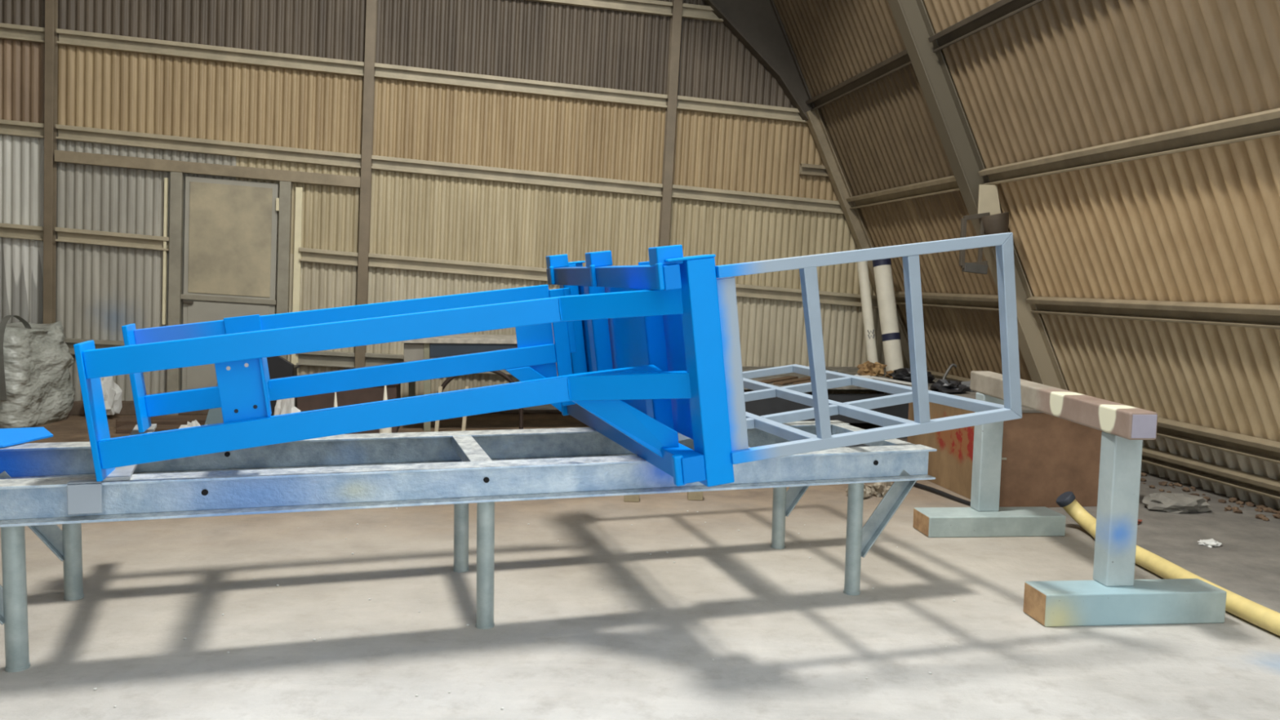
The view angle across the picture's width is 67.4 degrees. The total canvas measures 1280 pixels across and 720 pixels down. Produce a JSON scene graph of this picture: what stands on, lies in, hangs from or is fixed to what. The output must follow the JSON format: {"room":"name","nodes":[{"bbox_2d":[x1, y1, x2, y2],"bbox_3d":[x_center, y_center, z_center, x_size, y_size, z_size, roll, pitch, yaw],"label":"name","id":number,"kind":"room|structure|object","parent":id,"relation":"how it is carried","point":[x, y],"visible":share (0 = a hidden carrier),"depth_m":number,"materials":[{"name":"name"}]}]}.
{"room":"industrial workshop","nodes":[
{"label":"industrial workshop","id":0,"kind":"room"},
{"bbox_2d":[0,0,905,400],"bbox_3d":[-2.251,-2.730,10.959,12.657,6.480,0.021,0,5,-10],"label":"wall","id":1,"kind":"structure","parent":0,"point":[101,290],"depth_m":10.95,"materials":[{"name":"metal"}]},
{"bbox_2d":[0,222,43,240],"bbox_3d":[-7.375,-1.422,10.107,2.045,0.281,0.070,0,5,-10],"label":"trim","id":2,"kind":"structure","parent":1,"relation":"attached to","point":[6,230],"depth_m":10.25,"materials":[{"name":"beige metal"}]},
{"bbox_2d":[0,119,44,138],"bbox_3d":[-7.316,-2.499,10.024,2.046,0.273,0.070,0,5,-10],"label":"trim","id":3,"kind":"structure","parent":1,"relation":"attached to","point":[10,127],"depth_m":10.16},
{"bbox_2d":[0,22,44,43],"bbox_3d":[-7.263,-3.481,9.947,2.046,0.258,0.070,0,5,-10],"label":"trim","id":4,"kind":"structure","parent":1,"relation":"attached to","point":[7,31],"depth_m":10.09,"materials":[{"name":"beige metal"}]},
{"bbox_2d":[43,0,57,324],"bbox_3d":[-6.254,-2.485,10.188,0.302,6.200,0.112,0,5,-10],"label":"trim","id":5,"kind":"structure","parent":1,"relation":"attached to","point":[51,6],"depth_m":10.20,"materials":[{"name":"metal"}]},
{"bbox_2d":[64,337,124,354],"bbox_3d":[-5.772,-0.126,10.507,1.148,0.226,0.070,0,5,-10],"label":"trim","id":6,"kind":"structure","parent":1,"relation":"attached to","point":[99,344],"depth_m":10.46,"materials":[{"name":"grey metal"}]},
{"bbox_2d":[54,226,168,250],"bbox_3d":[-5.707,-1.311,10.415,1.147,0.226,0.070,0,5,-10],"label":"trim","id":7,"kind":"structure","parent":1,"relation":"attached to","point":[64,234],"depth_m":10.41,"materials":[{"name":"beige metal"}]},
{"bbox_2d":[161,177,168,324],"bbox_3d":[-5.203,-1.187,10.521,0.086,1.600,0.050,0,5,-10],"label":"trim","id":8,"kind":"structure","parent":1,"relation":"attached to","point":[166,180],"depth_m":10.51,"materials":[{"name":"beige metal"}]},
{"bbox_2d":[166,171,184,415],"bbox_3d":[-5.112,-0.718,10.560,0.213,2.664,0.085,0,5,-10],"label":"trim","id":9,"kind":"structure","parent":1,"relation":"attached to","point":[177,179],"depth_m":10.50,"materials":[{"name":"grey metal"}]},
{"bbox_2d":[53,150,360,188],"bbox_3d":[-4.675,-2.084,10.516,3.154,0.284,0.090,0,5,-10],"label":"trim","id":10,"kind":"structure","parent":1,"relation":"attached to","point":[60,156],"depth_m":10.46,"materials":[{"name":"metal"}]},
{"bbox_2d":[55,124,361,168],"bbox_3d":[-4.667,-2.331,10.512,3.144,0.336,0.070,0,5,-10],"label":"trim","id":11,"kind":"structure","parent":1,"relation":"attached to","point":[65,132],"depth_m":10.50,"materials":[{"name":"beige metal"}]},
{"bbox_2d":[56,28,364,76],"bbox_3d":[-4.612,-3.332,10.434,3.144,0.314,0.070,0,5,-10],"label":"trim","id":12,"kind":"structure","parent":1,"relation":"attached to","point":[66,37],"depth_m":10.42,"materials":[{"name":"beige metal"}]},
{"bbox_2d":[180,175,279,390],"bbox_3d":[-4.548,-0.724,10.658,1.071,2.577,0.070,0,5,-10],"label":"door","id":13,"kind":"structure","parent":1,"relation":"in","point":[231,225],"depth_m":10.62,"materials":[{"name":"grey metal"}]},
{"bbox_2d":[276,181,292,359],"bbox_3d":[-4.001,-0.684,10.761,0.211,2.605,0.085,0,5,-10],"label":"trim","id":14,"kind":"structure","parent":1,"relation":"attached to","point":[285,187],"depth_m":10.68,"materials":[{"name":"grey metal"}]},
{"bbox_2d":[290,186,302,375],"bbox_3d":[-3.872,-0.658,10.815,0.164,2.550,0.030,0,5,-10],"label":"trim","id":15,"kind":"structure","parent":1,"relation":"attached to","point":[299,190],"depth_m":10.76,"materials":[{"name":"beige wood"}]},
{"bbox_2d":[67,400,561,415],"bbox_3d":[-2.492,0.544,11.172,12.300,0.150,0.120,0,5,-10],"label":"trim","id":16,"kind":"structure","parent":1,"relation":"attached to","point":[128,406],"depth_m":10.56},
{"bbox_2d":[296,351,355,368],"bbox_3d":[-3.563,-0.015,10.912,0.649,0.203,0.070,0,5,-10],"label":"trim","id":17,"kind":"structure","parent":1,"relation":"attached to","point":[322,358],"depth_m":10.92,"materials":[{"name":"grey metal"}]},
{"bbox_2d":[298,247,358,266],"bbox_3d":[-3.500,-1.163,10.823,0.648,0.195,0.070,0,5,-10],"label":"trim","id":18,"kind":"structure","parent":1,"relation":"attached to","point":[310,255],"depth_m":10.82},
{"bbox_2d":[354,0,377,368],"bbox_3d":[-3.055,-2.469,10.761,0.327,6.200,0.112,0,5,-10],"label":"trim","id":19,"kind":"structure","parent":1,"relation":"attached to","point":[371,5],"depth_m":10.73,"materials":[{"name":"metal"}]},
{"bbox_2d":[368,253,547,280],"bbox_3d":[-1.440,-1.025,11.204,3.343,0.360,0.070,0,5,-10],"label":"trim","id":20,"kind":"structure","parent":1,"relation":"attached to","point":[381,260],"depth_m":11.08,"materials":[{"name":"beige metal"}]},
{"bbox_2d":[364,352,558,376],"bbox_3d":[-1.501,0.090,11.290,3.345,0.325,0.070,0,5,-10],"label":"trim","id":21,"kind":"structure","parent":1,"relation":"attached to","point":[371,359],"depth_m":11.03,"materials":[{"name":"grey metal"}]},
{"bbox_2d":[371,155,662,196],"bbox_3d":[-1.380,-2.123,11.118,3.343,0.348,0.070,0,5,-10],"label":"trim","id":22,"kind":"structure","parent":1,"relation":"attached to","point":[379,162],"depth_m":11.10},
{"bbox_2d":[374,62,667,108],"bbox_3d":[-1.324,-3.147,11.039,3.344,0.324,0.070,0,5,-10],"label":"trim","id":23,"kind":"structure","parent":1,"relation":"attached to","point":[386,71],"depth_m":11.02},
{"bbox_2d":[526,0,672,16],"bbox_3d":[-1.268,-4.187,10.958,3.345,0.288,0.070,0,5,-10],"label":"trim","id":24,"kind":"structure","parent":1,"relation":"attached to","point":[656,7],"depth_m":11.17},
{"bbox_2d":[657,0,682,246],"bbox_3d":[0.333,-2.303,11.381,0.316,5.900,0.112,0,5,-10],"label":"trim","id":25,"kind":"structure","parent":1,"relation":"attached to","point":[677,8],"depth_m":11.30,"materials":[{"name":"metal"}]},
{"bbox_2d":[681,3,724,22],"bbox_3d":[1.066,-4.081,11.385,1.201,0.202,0.070,0,5,-10],"label":"trim","id":26,"kind":"structure","parent":1,"relation":"attached to","point":[689,11],"depth_m":11.32,"materials":[{"name":"beige metal"}]},
{"bbox_2d":[676,95,807,123],"bbox_3d":[1.263,-3.001,11.514,1.718,0.242,0.070,0,5,-10],"label":"trim","id":27,"kind":"structure","parent":1,"relation":"attached to","point":[683,103],"depth_m":11.50,"materials":[{"name":"beige metal"}]},
{"bbox_2d":[671,184,844,214],"bbox_3d":[1.453,-1.943,11.641,2.221,0.283,0.070,0,5,-10],"label":"trim","id":28,"kind":"structure","parent":1,"relation":"attached to","point":[683,192],"depth_m":11.63,"materials":[{"name":"beige metal"}]},
{"bbox_2d":[702,0,814,120],"bbox_3d":[1.276,-3.912,11.385,1.747,2.047,0.160,0,5,-10],"label":"trim","id":29,"kind":"structure","parent":1,"relation":"attached to","point":[754,23],"depth_m":11.41,"materials":[{"name":"metal"}]},
{"bbox_2d":[735,284,878,307],"bbox_3d":[1.654,-0.818,11.775,2.752,0.324,0.070,0,5,-10],"label":"trim","id":30,"kind":"structure","parent":1,"relation":"attached to","point":[742,290],"depth_m":11.82,"materials":[{"name":"beige metal"}]},
{"bbox_2d":[799,163,828,177],"bbox_3d":[2.189,-2.316,11.740,0.479,0.150,0.070,0,5,-10],"label":"trim","id":31,"kind":"structure","parent":1,"relation":"attached to","point":[805,169],"depth_m":11.72,"materials":[{"name":"metal"}]},
{"bbox_2d":[827,389,877,391],"bbox_3d":[1.877,0.261,11.909,3.325,0.324,0.070,0,5,-10],"label":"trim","id":32,"kind":"structure","parent":1,"relation":"attached to","point":[860,390],"depth_m":12.04,"materials":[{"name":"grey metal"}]},
{"bbox_2d":[0,413,1279,719],"bbox_3d":[-1.118,1.321,4.328,13.600,0.200,14.900,0,5,-10],"label":"floor","id":33,"kind":"structure","parent":0,"point":[560,646],"depth_m":4.50,"materials":[{"name":"concrete"}]},
{"bbox_2d":[0,315,75,428],"bbox_3d":[-6.542,0.091,9.789,1.164,1.123,1.040,1,5,0],"label":"bag","id":34,"kind":"object","parent":33,"relation":"on","point":[37,388],"visible":1,"depth_m":9.62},
{"bbox_2d":[100,376,122,415],"bbox_3d":[-5.718,0.340,10.268,0.330,0.479,0.262,1,5,0],"label":"sack","id":35,"kind":"object","parent":33,"relation":"on","point":[112,392],"visible":0.5,"depth_m":10.22,"materials":[{"name":"white plastic"}]},
{"bbox_2d":[115,424,204,433],"bbox_3d":[-4.671,0.685,9.571,0.950,0.050,0.240,0,5,-10],"label":"plank","id":36,"kind":"object","parent":33,"relation":"on","point":[126,428],"visible":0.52,"depth_m":9.45,"materials":[{"name":"brown wood"}]},
{"bbox_2d":[115,417,206,428],"bbox_3d":[-4.797,0.644,9.851,1.000,0.080,0.240,0,5,-10],"label":"plank","id":37,"kind":"object","parent":33,"relation":"on","point":[126,420],"visible":0.41,"depth_m":9.76,"materials":[{"name":"brown wood"}]},
{"bbox_2d":[115,415,207,421],"bbox_3d":[-4.924,0.633,10.133,1.050,0.050,0.240,0,5,-10],"label":"plank","id":38,"kind":"object","parent":33,"relation":"on","point":[203,415],"visible":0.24,"depth_m":10.18,"materials":[{"name":"brown wood"}]},
{"bbox_2d":[178,419,207,428],"bbox_3d":[-4.220,0.664,9.094,0.298,0.190,0.242,1,5,0],"label":"rag","id":39,"kind":"object","parent":33,"relation":"on","point":[195,423],"visible":0.11,"depth_m":9.07,"materials":[{"name":"white fabric"}]},
{"bbox_2d":[204,383,223,425],"bbox_3d":[-4.037,0.308,9.374,0.194,0.860,0.463,4,6,31],"label":"leaning board","id":40,"kind":"object","parent":33,"relation":"on","point":[215,415],"visible":0.02,"depth_m":9.31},
{"bbox_2d":[266,355,293,416],"bbox_3d":[-3.603,0.285,9.386,0.409,0.920,0.096,0,5,-8],"label":"panel","id":41,"kind":"object","parent":33,"relation":"on","point":[278,366],"visible":0.18,"depth_m":9.38,"materials":[{"name":"black plastic"}]},
{"bbox_2d":[273,397,301,415],"bbox_3d":[-3.338,0.509,9.035,0.268,0.544,0.205,1,5,0],"label":"lump","id":42,"kind":"object","parent":33,"relation":"on","point":[282,406],"visible":0.2,"depth_m":8.96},
{"bbox_2d":[293,364,299,408],"bbox_3d":[-3.668,0.388,9.793,0.320,0.645,0.370,0,5,-10],"label":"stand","id":43,"kind":"object","parent":33,"relation":"on","point":[295,366],"visible":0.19,"depth_m":9.88,"materials":[{"name":"black metal"}]},
{"bbox_2d":[333,391,337,407],"bbox_3d":[-2.752,0.549,8.681,0.089,0.545,0.089,1,5,0],"label":"bottle","id":44,"kind":"object","parent":33,"relation":"on","point":[335,397],"visible":0.14,"depth_m":8.65,"materials":[{"name":"white plastic"}]},
{"bbox_2d":[297,383,400,434],"bbox_3d":[-2.960,0.459,9.828,0.990,0.525,0.640,0,5,-10],"label":"storage box","id":45,"kind":"object","parent":33,"relation":"on","point":[323,401],"visible":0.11,"depth_m":9.53,"materials":[{"name":"brown wood"}]},
{"bbox_2d":[379,385,391,433],"bbox_3d":[-2.301,0.519,8.678,0.109,0.625,0.109,1,5,0],"label":"bottle","id":46,"kind":"object","parent":33,"relation":"on","point":[384,430],"visible":0.15,"depth_m":8.65,"materials":[{"name":"white plastic"}]},
{"bbox_2d":[434,386,442,431],"bbox_3d":[-1.986,0.523,9.454,0.035,0.512,0.235,1,5,1],"label":"stake","id":47,"kind":"object","parent":33,"relation":"on","point":[440,388],"visible":0.44,"depth_m":9.41,"materials":[{"name":"beige wood"}]},
{"bbox_2d":[461,386,469,431],"bbox_3d":[-1.730,0.524,9.499,0.035,0.512,0.235,1,5,1],"label":"stake","id":48,"kind":"object","parent":33,"relation":"on","point":[464,418],"visible":0.44,"depth_m":9.46,"materials":[{"name":"beige wood"}]},
{"bbox_2d":[0,420,937,672],"bbox_3d":[-0.833,0.806,4.789,4.640,0.761,1.047,0,5,-18],"label":"table","id":49,"kind":"object","parent":33,"relation":"on","point":[43,486],"visible":0.9,"depth_m":4.53,"materials":[{"name":"grey metal"}]},
{"bbox_2d":[0,426,53,447],"bbox_3d":[-3.165,0.377,4.654,0.547,0.028,0.486,-1,5,-27],"label":"plate","id":50,"kind":"object","parent":49,"relation":"on","point":[15,436],"visible":1,"depth_m":4.73,"materials":[{"name":"blue metal"}]},
{"bbox_2d":[102,423,156,481],"bbox_3d":[-2.377,0.414,4.503,0.100,0.016,1.446,-1,5,-23],"label":"bar","id":51,"kind":"object","parent":49,"relation":"on","point":[124,473],"visible":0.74,"depth_m":3.96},
{"bbox_2d":[73,232,1022,486],"bbox_3d":[-0.495,-0.114,4.941,4.041,1.112,2.345,0,5,-18],"label":"frame","id":52,"kind":"object","parent":49,"relation":"on","point":[647,354],"visible":1,"depth_m":4.22,"materials":[{"name":"blue paint"}]},
{"bbox_2d":[434,370,523,429],"bbox_3d":[-1.617,0.411,9.663,0.884,0.702,0.043,0,5,-10],"label":"hoop","id":53,"kind":"object","parent":33,"relation":"on","point":[504,375],"visible":0.2,"depth_m":9.67},
{"bbox_2d":[401,334,557,431],"bbox_3d":[-1.458,0.230,10.313,2.100,0.960,0.750,0,5,-10],"label":"workbench","id":54,"kind":"object","parent":33,"relation":"on","point":[451,344],"visible":0.3,"depth_m":9.85,"materials":[{"name":"metal"}]},
{"bbox_2d":[513,404,557,409],"bbox_3d":[-1.459,0.491,10.310,2.060,0.020,0.500,0,5,-10],"label":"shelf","id":55,"kind":"object","parent":54,"relation":"attached to","point":[548,406],"depth_m":10.15,"materials":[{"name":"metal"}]},
{"bbox_2d":[623,494,639,502],"bbox_3d":[-0.059,0.971,6.965,0.110,0.100,0.100,1,5,0],"label":"chock","id":56,"kind":"object","parent":33,"relation":"on","point":[631,498],"visible":0.47,"depth_m":6.92,"materials":[{"name":"beige wood"}]},
{"bbox_2d":[687,491,702,500],"bbox_3d":[0.406,0.972,7.055,0.110,0.100,0.100,1,5,0],"label":"chock","id":57,"kind":"object","parent":33,"relation":"on","point":[695,495],"visible":0.5,"depth_m":7.01,"materials":[{"name":"beige wood"}]},
{"bbox_2d":[742,366,941,422],"bbox_3d":[1.696,0.421,10.791,3.250,0.625,2.200,0,5,-10],"label":"bench","id":58,"kind":"object","parent":33,"relation":"on","point":[765,406],"depth_m":9.80,"materials":[{"name":"metal"}]},
{"bbox_2d":[759,375,798,383],"bbox_3d":[1.436,0.212,10.124,0.110,0.020,0.863,4,6,34],"label":"board","id":59,"kind":"object","parent":58,"relation":"on","point":[784,378],"visible":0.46,"depth_m":10.12,"materials":[{"name":"brown wood"}]},
{"bbox_2d":[773,376,810,385],"bbox_3d":[1.643,0.218,10.100,0.110,0.020,0.848,4,6,35],"label":"board","id":60,"kind":"object","parent":58,"relation":"on","point":[808,378],"visible":0.74,"depth_m":9.97,"materials":[{"name":"brown wood"}]},
{"bbox_2d":[792,379,810,384],"bbox_3d":[1.847,0.222,10.097,0.110,0.020,0.834,5,6,36],"label":"board","id":61,"kind":"object","parent":58,"relation":"on","point":[805,381],"visible":0.26,"depth_m":9.84,"materials":[{"name":"brown wood"}]},
{"bbox_2d":[854,373,871,378],"bbox_3d":[2.370,0.188,10.370,0.314,0.067,0.221,1,5,0],"label":"rag","id":62,"kind":"object","parent":58,"relation":"on","point":[856,375],"visible":0.2,"depth_m":10.35,"materials":[{"name":"white fabric"}]},
{"bbox_2d":[857,261,878,363],"bbox_3d":[2.711,-0.532,11.426,0.129,1.304,0.380,-2,6,-32],"label":"roll","id":63,"kind":"object","parent":58,"relation":"on","point":[863,268],"visible":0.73,"depth_m":11.38,"materials":[{"name":"white paper"}]},
{"bbox_2d":[857,360,887,376],"bbox_3d":[2.655,0.093,10.993,0.340,0.164,0.311,1,5,0],"label":"crumpled paper","id":64,"kind":"object","parent":58,"relation":"on","point":[868,368],"visible":0.97,"depth_m":10.93,"materials":[{"name":"brown paper"}]},
{"bbox_2d":[872,257,903,371],"bbox_3d":[2.890,-0.529,11.181,0.210,1.343,0.477,-2,6,-35],"label":"roll","id":65,"kind":"object","parent":58,"relation":"on","point":[891,335],"visible":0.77,"depth_m":11.10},
{"bbox_2d":[884,370,893,377],"bbox_3d":[2.864,0.150,10.802,0.234,0.091,0.233,5,6,41],"label":"paper scrap","id":66,"kind":"object","parent":58,"relation":"on","point":[888,371],"visible":0.3,"depth_m":10.78,"materials":[{"name":"brown paper"}]},
{"bbox_2d":[887,368,935,382],"bbox_3d":[2.925,0.161,10.287,0.516,0.157,0.389,1,5,0],"label":"bag","id":67,"kind":"object","parent":58,"relation":"on","point":[901,374],"visible":0.44,"depth_m":10.22,"materials":[{"name":"plastic"}]},
{"bbox_2d":[844,484,871,497],"bbox_3d":[1.633,0.962,7.220,0.184,0.141,0.176,4,6,34],"label":"rag","id":68,"kind":"object","parent":33,"relation":"on","point":[867,491],"visible":0.3,"depth_m":7.20,"materials":[{"name":"beige fabric"}]},
{"bbox_2d":[866,481,893,497],"bbox_3d":[1.832,0.968,7.286,0.218,0.127,0.150,1,5,0],"label":"rag","id":69,"kind":"object","parent":33,"relation":"on","point":[878,489],"visible":0.67,"depth_m":7.25,"materials":[{"name":"beige fabric"}]},
{"bbox_2d":[913,482,970,506],"bbox_3d":[2.311,1.023,7.307,0.045,0.044,0.748,-1,5,-20],"label":"cable","id":70,"kind":"object","parent":33,"relation":"on","point":[917,485],"visible":0.81,"depth_m":7.30,"materials":[{"name":"plastic"}]},
{"bbox_2d":[906,386,1102,507],"bbox_3d":[2.897,0.657,7.665,1.000,0.725,1.432,0,5,-10],"label":"crate","id":71,"kind":"object","parent":33,"relation":"on","point":[1045,456],"visible":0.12,"depth_m":7.01,"materials":[{"name":"brown wood"}]},
{"bbox_2d":[929,378,968,394],"bbox_3d":[2.530,0.210,7.890,0.308,0.113,0.292,-2,6,-31],"label":"rag","id":72,"kind":"object","parent":71,"relation":"on","point":[945,386],"visible":0.98,"depth_m":7.81,"materials":[{"name":"fabric"}]},
{"bbox_2d":[942,363,956,379],"bbox_3d":[2.608,0.133,8.129,0.192,0.203,0.045,-2,6,-34],"label":"bar","id":73,"kind":"object","parent":71,"relation":"on","point":[952,365],"visible":0.73,"depth_m":8.13,"materials":[{"name":"metal"}]},
{"bbox_2d":[960,380,975,391],"bbox_3d":[2.817,0.206,8.059,0.392,0.103,0.253,2,5,13],"label":"rag","id":74,"kind":"object","parent":71,"relation":"on","point":[965,383],"visible":0.11,"depth_m":8.00,"materials":[{"name":"fabric"}]},
{"bbox_2d":[912,370,1226,626],"bbox_3d":[2.327,0.673,5.481,0.935,1.035,2.031,1,5,-3],"label":"stand","id":75,"kind":"object","parent":33,"relation":"on","point":[1114,597],"visible":0.99,"depth_m":4.67,"materials":[{"name":"grey paint"}]},
{"bbox_2d":[1056,491,1279,635],"bbox_3d":[3.007,1.128,4.947,0.236,0.242,3.124,1,5,-6],"label":"hose","id":76,"kind":"object","parent":33,"relation":"on","point":[1265,618],"visible":0.75,"depth_m":5.20,"materials":[{"name":"yellow plastic"}]},
{"bbox_2d":[1142,492,1212,513],"bbox_3d":[3.927,1.038,7.050,0.478,0.110,0.356,1,5,0],"label":"lump","id":77,"kind":"object","parent":33,"relation":"on","point":[1177,503],"visible":1,"depth_m":6.95,"materials":[{"name":"grey stone"}]},
{"bbox_2d":[1197,538,1221,547],"bbox_3d":[3.596,1.153,6.058,0.141,0.034,0.115,1,5,0],"label":"scrap","id":78,"kind":"object","parent":33,"relation":"on","point":[1211,543],"visible":1,"depth_m":6.04,"materials":[{"name":"white paper"}]},
{"bbox_2d":[1140,472,1279,520],"bbox_3d":[4.277,1.008,7.984,0.392,0.041,3.594,0,5,-10],"label":"rubble","id":79,"kind":"object","parent":33,"relation":"on","point":[1260,508],"visible":0.41,"depth_m":7.22,"materials":[{"name":"brown stone"}]},
{"bbox_3d":[0.842,0.891,7.780,0.120,0.158,0.100,1,5,0],"label":"bearer","id":80,"kind":"object","parent":33,"relation":"on","visible":0},
{"bbox_3d":[1.311,0.765,8.252,1.487,0.030,1.222,1,5,0],"label":"sheet","id":81,"kind":"object","parent":80,"relation":"on","visible":0},
{"bbox_3d":[1.302,0.726,8.290,1.389,0.030,1.204,1,5,0],"label":"sheet","id":82,"kind":"object","parent":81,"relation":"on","visible":0},
{"bbox_2d":[845,444,869,447],"bbox_3d":[1.294,0.688,8.328,1.192,0.030,0.949,0,5,-13],"label":"sheet","id":83,"kind":"object","parent":82,"relation":"on","point":[858,445],"visible":0.02,"depth_m":7.97,"materials":[{"name":"grey metal"}]},
{"bbox_2d":[773,0,1279,511],"bbox_3d":[3.849,-1.265,5.118,2.444,5.122,14.151,0,5,-10],"label":"wall","id":84,"kind":"structure","parent":0,"point":[1049,77],"depth_m":7.45,"materials":[{"name":"beige metal"}]},
{"bbox_2d":[805,109,910,368],"bbox_3d":[2.870,-1.151,11.850,1.870,3.761,0.130,0,5,-10],"label":"trim","id":85,"kind":"structure","parent":84,"relation":"attached to","point":[815,122],"depth_m":11.69,"materials":[{"name":"metal"}]},
{"bbox_2d":[805,49,911,111],"bbox_3d":[2.314,-2.937,10.101,0.120,0.153,3.030,0,5,-10],"label":"trim","id":86,"kind":"structure","parent":84,"relation":"attached to","point":[901,60],"depth_m":10.01,"materials":[{"name":"metal"}]},
{"bbox_2d":[845,175,959,209],"bbox_3d":[2.826,-1.790,10.293,0.120,0.153,3.030,0,5,-10],"label":"trim","id":87,"kind":"structure","parent":84,"relation":"attached to","point":[948,184],"depth_m":10.20,"materials":[{"name":"metal"}]},
{"bbox_2d":[894,291,999,311],"bbox_3d":[3.333,-0.653,10.483,0.120,0.153,3.030,0,5,-10],"label":"trim","id":88,"kind":"structure","parent":84,"relation":"attached to","point":[973,301],"depth_m":10.21,"materials":[{"name":"metal"}]},
{"bbox_2d":[926,369,970,382],"bbox_3d":[3.760,0.304,10.643,0.120,0.153,3.030,0,5,-10],"label":"trim","id":89,"kind":"structure","parent":84,"relation":"attached to","point":[936,375],"depth_m":11.22,"materials":[{"name":"metal"}]},
{"bbox_2d":[888,0,1067,390],"bbox_3d":[3.085,-1.506,8.758,2.541,5.061,0.170,0,5,-10],"label":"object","id":90,"kind":"structure","parent":84,"relation":"attached to","point":[913,21],"depth_m":8.67,"materials":[{"name":"metal"}]},
{"bbox_2d":[959,184,1008,274],"bbox_3d":[3.059,-1.161,8.554,0.432,0.790,0.257,1,5,0],"label":"floodlight","id":91,"kind":"object","parent":84,"relation":"hanging from","point":[992,221],"visible":0.89,"depth_m":8.51,"materials":[{"name":"metal"}]},
{"bbox_2d":[978,212,1008,235],"bbox_3d":[3.146,-1.185,8.551,0.260,0.268,0.257,1,5,0],"label":"lamp","id":92,"kind":"object","parent":91,"relation":"attached to","point":[990,223],"depth_m":8.47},
{"bbox_2d":[928,0,1043,53],"bbox_3d":[2.977,-2.613,6.399,0.120,0.153,4.280,0,5,-10],"label":"trim","id":93,"kind":"structure","parent":84,"relation":"attached to","point":[1001,10],"depth_m":7.72,"materials":[{"name":"metal"}]},
{"bbox_2d":[977,107,1279,185],"bbox_3d":[3.488,-1.467,6.590,0.120,0.153,4.280,0,5,-10],"label":"purlin","id":94,"kind":"structure","parent":84,"relation":"attached to","point":[1266,123],"depth_m":6.58,"materials":[{"name":"metal"}]},
{"bbox_2d":[1026,296,1279,328],"bbox_3d":[3.995,-0.329,6.780,0.120,0.153,4.280,0,5,-10],"label":"purlin","id":95,"kind":"structure","parent":84,"relation":"attached to","point":[1247,315],"depth_m":7.14,"materials":[{"name":"metal"}]},
{"bbox_2d":[1141,446,1279,500],"bbox_3d":[4.553,0.921,6.989,0.111,0.135,4.280,0,5,-10],"label":"trim","id":96,"kind":"structure","parent":84,"relation":"attached to","point":[1260,485],"depth_m":7.45,"materials":[{"name":"metal"}]},
{"bbox_2d":[1156,417,1279,463],"bbox_3d":[4.422,0.628,6.941,0.120,0.153,4.280,0,5,-10],"label":"trim","id":97,"kind":"structure","parent":84,"relation":"attached to","point":[1263,449],"depth_m":7.21,"materials":[{"name":"metal"}]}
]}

